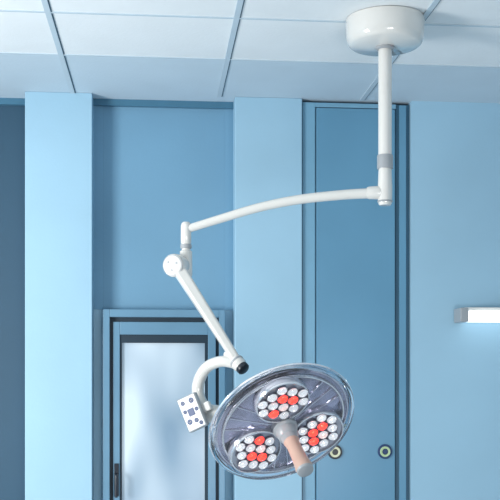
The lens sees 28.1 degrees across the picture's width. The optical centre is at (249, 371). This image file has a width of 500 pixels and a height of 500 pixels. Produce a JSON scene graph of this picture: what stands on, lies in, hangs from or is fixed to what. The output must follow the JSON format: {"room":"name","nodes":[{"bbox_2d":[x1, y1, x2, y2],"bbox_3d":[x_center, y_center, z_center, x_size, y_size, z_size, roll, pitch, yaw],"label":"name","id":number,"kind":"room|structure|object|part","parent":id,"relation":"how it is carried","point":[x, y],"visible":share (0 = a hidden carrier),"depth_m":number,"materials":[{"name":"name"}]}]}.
{"room":"operating room","nodes":[
{"label":"operating room","id":0,"kind":"room"},
{"bbox_2d":[25,91,93,499],"bbox_3d":[-1.034,0.100,5.443,0.355,3.200,0.170,0,0,-5],"label":"pillar","id":1,"kind":"structure","parent":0,"point":[59,126],"depth_m":5.36,"materials":[{"name":"paint"}]},
{"bbox_2d":[0,101,499,499],"bbox_3d":[-0.012,0.100,5.587,7.000,3.200,0.270,0,0,-5],"label":"wall","id":2,"kind":"structure","parent":0,"point":[156,170],"depth_m":5.55,"materials":[{"name":"paint"}]},
{"bbox_2d":[0,98,232,108],"bbox_3d":[-1.796,-1.482,5.428,3.418,0.035,0.060,0,0,-5],"label":"trim","id":3,"kind":"structure","parent":2,"relation":"attached to","point":[3,101],"depth_m":5.52,"materials":[{"name":"paint"}]},
{"bbox_2d":[103,309,224,499],"bbox_3d":[-0.473,0.679,5.525,0.666,2.042,0.110,0,0,-5],"label":"frame","id":4,"kind":"object","parent":2,"relation":"attached to","point":[107,313],"visible":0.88,"depth_m":5.44,"materials":[{"name":"blue paint"}]},
{"bbox_2d":[113,322,215,499],"bbox_3d":[-0.469,0.708,5.496,0.563,1.965,0.128,0,0,-5],"label":"leaf","id":5,"kind":"object","parent":2,"relation":"attached to","point":[119,328],"depth_m":5.49,"materials":[{"name":"paint"}]},
{"bbox_2d":[114,463,118,495],"bbox_3d":[-0.730,0.590,5.466,0.024,0.180,0.010,0,0,-5],"label":"plate","id":6,"kind":"object","parent":5,"relation":"attached to","point":[116,465],"depth_m":5.46,"materials":[{"name":"grey metal"}]},
{"bbox_3d":[-0.727,0.615,5.440,0.018,0.130,0.064,0,0,-5],"label":"handle","id":7,"kind":"part","parent":5,"relation":"part of","materials":[{"name":"silver metal"}]},
{"bbox_3d":[-0.727,0.615,5.440,0.018,0.130,0.064,0,0,-5],"label":"lever","id":8,"kind":"part","parent":5,"relation":"part of","materials":[{"name":"black plastic"}]},
{"bbox_2d":[122,343,204,499],"bbox_3d":[-0.477,0.645,5.524,0.462,1.630,0.010,0,0,-5],"label":"pane","id":9,"kind":"object","parent":5,"relation":"attached to","point":[162,460],"visible":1,"depth_m":5.52,"materials":[{"name":"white glass"}]},
{"bbox_2d":[120,335,207,499],"bbox_3d":[-0.474,0.623,5.522,0.483,1.655,0.035,0,0,-5],"label":"bead","id":10,"kind":"object","parent":5,"relation":"attached to","point":[123,338],"visible":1,"depth_m":5.51},
{"bbox_2d":[110,317,218,499],"bbox_3d":[-0.473,0.700,5.545,0.597,2.000,0.070,0,0,-5],"label":"rebate","id":11,"kind":"object","parent":2,"relation":"attached to","point":[112,319],"visible":0.72,"depth_m":5.49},
{"bbox_2d":[454,307,499,322],"bbox_3d":[1.816,-0.314,5.554,1.365,0.083,0.132,0,0,-5],"label":"wall light fixture","id":12,"kind":"object","parent":2,"relation":"attached to","point":[465,314],"visible":1,"depth_m":5.44,"materials":[{"name":"metal"}]},
{"bbox_2d":[468,310,499,321],"bbox_3d":[1.840,-0.305,5.547,1.320,0.060,0.110,0,0,-5],"label":"diffuser","id":13,"kind":"object","parent":12,"relation":"attached to","point":[473,315],"depth_m":5.44,"materials":[{"name":"white plastic"}]},
{"bbox_2d":[0,0,499,104],"bbox_3d":[0.269,-1.550,2.535,7.000,0.100,7.000,0,0,-5],"label":"ceiling","id":14,"kind":"structure","parent":0,"point":[22,32],"depth_m":4.69,"materials":[{"name":"tile"}]},
{"bbox_2d":[0,0,499,103],"bbox_3d":[0.295,-1.497,2.252,7.000,0.006,6.430,0,0,-5],"label":"grid","id":15,"kind":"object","parent":14,"relation":"attached to","point":[240,3],"depth_m":4.56,"materials":[{"name":"white metal"}]},
{"bbox_2d":[163,5,424,479],"bbox_3d":[0.194,-0.518,4.163,1.105,1.963,0.512,0,0,-5],"label":"light","id":16,"kind":"object","parent":14,"relation":"hanging from","point":[280,421],"visible":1,"depth_m":4.16,"materials":[{"name":"metal"}]},
{"bbox_3d":[-0.278,-0.529,4.350,0.056,0.247,0.056,0,0,-5],"label":"elbow post","id":17,"kind":"part","parent":16,"relation":"part of","materials":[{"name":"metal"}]},
{"bbox_3d":[-0.180,-0.243,4.246,0.054,0.463,0.050,-30,-11,-15],"label":"spring arm","id":18,"kind":"part","parent":16,"relation":"part of","materials":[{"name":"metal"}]},
{"bbox_3d":[0.146,-0.695,4.303,0.864,0.184,0.046,0,0,7],"label":"horizontal arm","id":19,"kind":"part","parent":16,"relation":"part of","materials":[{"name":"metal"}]},
{"bbox_2d":[273,419,298,443],"bbox_3d":[0.153,0.249,4.089,0.110,0.110,0.100,-25,44,0],"label":"socket","id":20,"kind":"object","parent":16,"relation":"attached to","point":[285,431],"depth_m":4.06,"materials":[{"name":"grey plastic"}]},
{"bbox_3d":[0.191,0.329,3.999,0.072,0.072,0.172,-25,44,0],"label":"sterile handle","id":21,"kind":"part","parent":16,"relation":"part of","materials":[{"name":"plastic"}]},
{"bbox_2d":[233,97,301,499],"bbox_3d":[0.094,0.100,5.547,0.368,3.200,0.170,0,0,-5],"label":"pillar","id":22,"kind":"structure","parent":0,"point":[267,132],"depth_m":5.46,"materials":[{"name":"paint"}]},
{"bbox_3d":[0.269,1.750,2.535,7.000,0.100,7.000,0,0,-5],"label":"floor","id":23,"kind":"structure","parent":0,"visible":0},
{"bbox_2d":[302,101,408,499],"bbox_3d":[0.578,0.105,5.590,0.608,3.190,0.173,0,0,-5],"label":"tall cabinet","id":24,"kind":"object","parent":23,"relation":"on","point":[355,252],"visible":0.83,"depth_m":5.52,"materials":[{"name":"metal"}]}
]}

